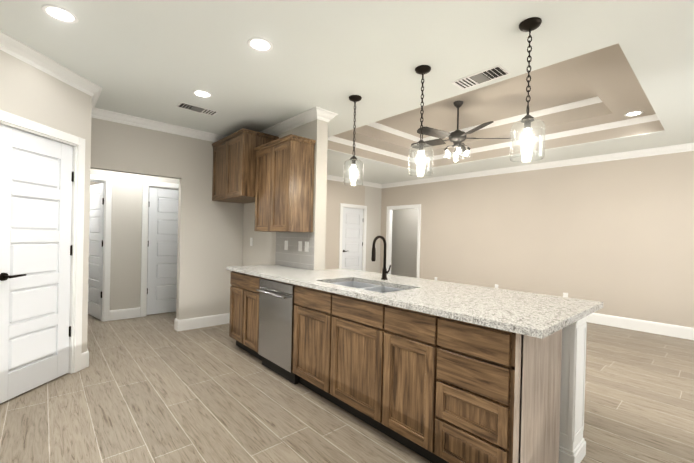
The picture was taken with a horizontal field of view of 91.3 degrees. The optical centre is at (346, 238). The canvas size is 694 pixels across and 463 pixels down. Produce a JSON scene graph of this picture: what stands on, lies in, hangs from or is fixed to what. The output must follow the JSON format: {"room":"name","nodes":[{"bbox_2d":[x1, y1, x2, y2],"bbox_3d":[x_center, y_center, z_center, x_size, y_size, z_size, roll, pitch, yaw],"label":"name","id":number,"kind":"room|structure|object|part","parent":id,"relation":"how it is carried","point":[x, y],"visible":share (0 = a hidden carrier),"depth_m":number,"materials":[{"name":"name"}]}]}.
{"room":"kitchen","nodes":[
{"label":"kitchen","id":0,"kind":"room"},
{"bbox_2d":[0,312,693,462],"bbox_3d":[1.040,1.355,4.162,9.350,0.050,10.600,1,0,-42],"label":"floor","id":1,"kind":"structure","parent":0,"point":[155,388],"depth_m":2.59,"materials":[{"name":"beige tile"}]},
{"bbox_2d":[229,271,587,462],"bbox_3d":[0.034,0.870,3.031,0.960,0.886,3.324,1,0,-42],"label":"kitchen island","id":2,"kind":"object","parent":1,"relation":"on","point":[434,371],"depth_m":2.01,"materials":[{"name":"brown wood"}]},
{"bbox_2d":[256,278,298,383],"bbox_3d":[-0.680,0.853,3.219,0.146,0.886,0.606,1,0,-42],"label":"dishwasher","id":3,"kind":"object","parent":2,"relation":"in","point":[276,297],"depth_m":3.17,"materials":[{"name":"silver metal"}]},
{"bbox_2d":[226,264,602,338],"bbox_3d":[0.120,0.403,3.092,1.095,0.060,3.390,1,0,-42],"label":"island countertop","id":4,"kind":"structure","parent":2,"relation":"on","point":[537,316],"depth_m":2.19,"materials":[{"name":"white stone"}]},
{"bbox_2d":[371,235,389,278],"bbox_3d":[0.309,0.176,3.063,0.200,0.402,0.099,1,0,-42],"label":"faucet","id":5,"kind":"object","parent":4,"relation":"on","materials":[{"name":"brown metal"}]},
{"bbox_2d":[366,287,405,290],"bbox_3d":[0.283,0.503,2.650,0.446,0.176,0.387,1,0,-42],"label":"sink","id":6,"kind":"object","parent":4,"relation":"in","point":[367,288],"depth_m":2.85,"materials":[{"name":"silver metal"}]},
{"bbox_3d":[1.332,0.895,2.123,0.238,0.906,0.238,1,0,-42],"label":"post","id":7,"kind":"part","parent":2,"relation":"part of","materials":[{"name":"white wood"}]},
{"bbox_2d":[0,50,693,352],"bbox_3d":[1.072,-0.035,4.155,9.190,2.730,10.440,1,0,-42],"label":"wall","id":8,"kind":"structure","parent":0,"point":[616,237],"depth_m":5.16,"materials":[{"name":"paint"}]},
{"bbox_2d":[0,124,73,403],"bbox_3d":[-2.583,0.199,2.811,0.500,2.088,0.488,1,0,-42],"label":"pantry door","id":9,"kind":"structure","parent":8,"relation":"in","point":[36,176],"depth_m":2.78,"materials":[{"name":"white wood"}]},
{"bbox_3d":[-2.557,0.148,2.822,0.445,1.524,0.466,1,0,-42],"label":"handle","id":10,"kind":"part","parent":9,"relation":"part of","materials":[{"name":"brown metal"}]},
{"bbox_2d":[88,182,103,319],"bbox_3d":[-3.884,0.186,5.203,0.219,2.028,0.758,1,0,-42],"label":"hall door","id":11,"kind":"structure","parent":8,"relation":"in","point":[96,227],"depth_m":5.16,"materials":[{"name":"white wood"}]},
{"bbox_2d":[146,187,178,314],"bbox_3d":[-2.880,0.207,5.587,0.712,2.028,0.107,1,0,-42],"label":"hall door","id":12,"kind":"structure","parent":8,"relation":"in","point":[162,251],"depth_m":5.51,"materials":[{"name":"white wood"}]},
{"bbox_2d":[212,138,243,203],"bbox_3d":[-1.555,-0.929,4.787,0.478,0.811,0.553,1,0,-42],"label":"upper cabinet","id":13,"kind":"object","parent":8,"relation":"attached to","point":[218,147],"depth_m":4.70,"materials":[{"name":"brown wood"}]},
{"bbox_2d":[224,128,275,203],"bbox_3d":[-1.269,-0.921,4.468,0.478,0.811,0.552,1,0,-42],"label":"upper cabinet","id":14,"kind":"object","parent":8,"relation":"attached to","point":[239,146],"depth_m":4.22,"materials":[{"name":"brown wood"}]},
{"bbox_2d":[252,140,267,231],"bbox_3d":[-0.866,-0.595,4.132,0.318,1.032,0.456,1,0,-42],"label":"upper cabinet","id":15,"kind":"object","parent":8,"relation":"attached to","point":[260,181],"depth_m":4.11,"materials":[{"name":"brown wood"}]},
{"bbox_2d":[284,241,287,249],"bbox_3d":[-0.758,0.089,4.224,0.008,0.118,0.072,1,0,-42],"label":"electrical outlet plate","id":16,"kind":"object","parent":8,"relation":"attached to","point":[286,242],"depth_m":4.21,"materials":[{"name":"white plastic"}]},
{"bbox_2d":[264,134,315,231],"bbox_3d":[-0.644,-0.589,3.884,0.318,1.032,0.457,1,0,-42],"label":"upper cabinet","id":17,"kind":"object","parent":8,"relation":"attached to","point":[271,176],"depth_m":3.74,"materials":[{"name":"brown wood"}]},
{"bbox_2d":[275,232,314,269],"bbox_3d":[-0.648,0.138,4.111,0.006,0.422,0.838,1,0,-42],"label":"tile backsplash","id":18,"kind":"structure","parent":8,"relation":"attached to","point":[292,256],"depth_m":4.08,"materials":[{"name":"grey tile"}]},
{"bbox_2d":[298,241,301,250],"bbox_3d":[-0.551,0.095,3.994,0.008,0.118,0.072,1,0,-42],"label":"electrical outlet plate","id":19,"kind":"object","parent":8,"relation":"attached to","point":[299,242],"depth_m":3.99,"materials":[{"name":"white plastic"}]},
{"bbox_2d":[305,241,308,251],"bbox_3d":[-0.465,0.097,3.896,0.009,0.118,0.072,1,0,-42],"label":"electrical outlet plate","id":20,"kind":"object","parent":8,"relation":"attached to","point":[307,248],"depth_m":3.89,"materials":[{"name":"white plastic"}]},
{"bbox_2d":[0,30,693,373],"bbox_3d":[1.038,-0.261,3.326,7.788,3.190,9.020,1,0,-42],"label":"trim","id":21,"kind":"structure","parent":8,"relation":"attached to","point":[23,52],"depth_m":4.79,"materials":[{"name":"white wood"}]},
{"bbox_2d":[342,207,362,270],"bbox_3d":[0.143,0.265,8.444,0.712,2.018,0.107,1,0,-42],"label":"room door","id":22,"kind":"structure","parent":8,"relation":"in","point":[352,234],"depth_m":8.45,"materials":[{"name":"white wood"}]},
{"bbox_2d":[0,0,693,183],"bbox_3d":[1.109,-1.679,4.146,9.350,0.560,10.600,1,0,-42],"label":"ceiling","id":23,"kind":"structure","parent":0,"point":[157,60],"depth_m":2.82,"materials":[{"name":"paint"}]},
{"bbox_2d":[42,5,77,23],"bbox_3d":[-1.861,-1.452,2.203,0.184,0.006,0.184,1,0,-42],"label":"recessed light","id":24,"kind":"object","parent":23,"relation":"in","point":[59,14],"visible":1,"depth_m":2.20,"materials":[{"name":"white plastic"}]},
{"bbox_2d":[175,102,218,115],"bbox_3d":[-1.686,-1.456,3.837,0.420,0.009,0.190,1,0,-42],"label":"ceiling vent","id":25,"kind":"object","parent":23,"relation":"in","point":[194,108],"visible":0.96,"depth_m":3.82,"materials":[{"name":"white metal"}]},
{"bbox_2d":[192,90,211,97],"bbox_3d":[-1.454,-1.449,3.413,0.184,0.006,0.184,1,0,-42],"label":"recessed light","id":26,"kind":"object","parent":23,"relation":"in","point":[202,94],"visible":1,"depth_m":3.40,"materials":[{"name":"white plastic"}]},
{"bbox_2d":[247,38,272,51],"bbox_3d":[-0.641,-1.426,2.505,0.184,0.006,0.184,1,0,-42],"label":"recessed light","id":27,"kind":"object","parent":23,"relation":"in","point":[260,44],"visible":1,"depth_m":2.50,"materials":[{"name":"white plastic"}]},
{"bbox_2d":[343,95,363,185],"bbox_3d":[0.073,-0.981,3.423,0.200,0.875,0.200,1,0,-42],"label":"pendant light","id":28,"kind":"object","parent":23,"relation":"hanging from","point":[353,158],"visible":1,"depth_m":3.41,"materials":[{"name":"clear glass"}]},
{"bbox_3d":[0.066,-0.668,3.425,0.200,0.249,0.200,1,0,-42],"label":"lamp shade","id":29,"kind":"part","parent":28,"relation":"part of","materials":[{"name":"clear glass"}]},
{"bbox_3d":[0.066,-0.679,3.425,0.074,0.120,0.074,1,0,-42],"label":"bulb","id":30,"kind":"part","parent":28,"relation":"part of","materials":[{"name":"white glass"}]},
{"bbox_2d":[408,65,432,176],"bbox_3d":[0.620,-0.965,2.813,0.200,0.875,0.200,1,0,-42],"label":"pendant light","id":31,"kind":"object","parent":23,"relation":"hanging from","point":[422,70],"visible":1,"depth_m":2.80,"materials":[{"name":"clear glass"}]},
{"bbox_3d":[0.612,-0.652,2.814,0.200,0.249,0.200,1,0,-42],"label":"lamp shade","id":32,"kind":"part","parent":31,"relation":"part of","materials":[{"name":"clear glass"}]},
{"bbox_3d":[0.613,-0.663,2.814,0.074,0.120,0.074,1,0,-42],"label":"bulb","id":33,"kind":"part","parent":31,"relation":"part of","materials":[{"name":"white glass"}]},
{"bbox_2d":[411,101,511,161],"bbox_3d":[1.467,-1.464,4.642,1.348,0.780,1.336,1,0,-42],"label":"ceiling fan","id":34,"kind":"object","parent":23,"relation":"hanging from","point":[457,137],"visible":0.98,"depth_m":4.56,"materials":[{"name":"grey metal"}]},
{"bbox_3d":[1.503,-1.146,4.633,0.281,0.146,0.281,1,0,-42],"label":"glass","id":35,"kind":"part","parent":34,"relation":"part of","materials":[{"name":"white glass"}]},
{"bbox_2d":[451,65,510,89],"bbox_3d":[1.154,-1.386,2.944,0.210,0.009,0.440,1,0,-42],"label":"ceiling vent","id":36,"kind":"object","parent":23,"relation":"in","point":[490,74],"visible":1,"depth_m":2.93,"materials":[{"name":"white metal"}]},
{"bbox_2d":[510,17,544,161],"bbox_3d":[1.173,-0.949,2.194,0.200,0.875,0.200,1,0,-42],"label":"pendant light","id":37,"kind":"object","parent":23,"relation":"hanging from","point":[529,25],"visible":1,"depth_m":2.18,"materials":[{"name":"clear glass"}]},
{"bbox_3d":[1.166,-0.636,2.196,0.200,0.249,0.200,1,0,-42],"label":"lamp shade","id":38,"kind":"part","parent":37,"relation":"part of","materials":[{"name":"clear glass"}]},
{"bbox_3d":[1.166,-0.647,2.196,0.074,0.120,0.074,1,0,-42],"label":"bulb","id":39,"kind":"part","parent":37,"relation":"part of","materials":[{"name":"white glass"}]},
{"bbox_2d":[624,111,642,116],"bbox_3d":[3.595,-1.559,4.254,0.184,0.006,0.184,1,0,-42],"label":"recessed light","id":40,"kind":"object","parent":23,"relation":"in","point":[634,113],"visible":1,"depth_m":4.25,"materials":[{"name":"white plastic"}]}
]}

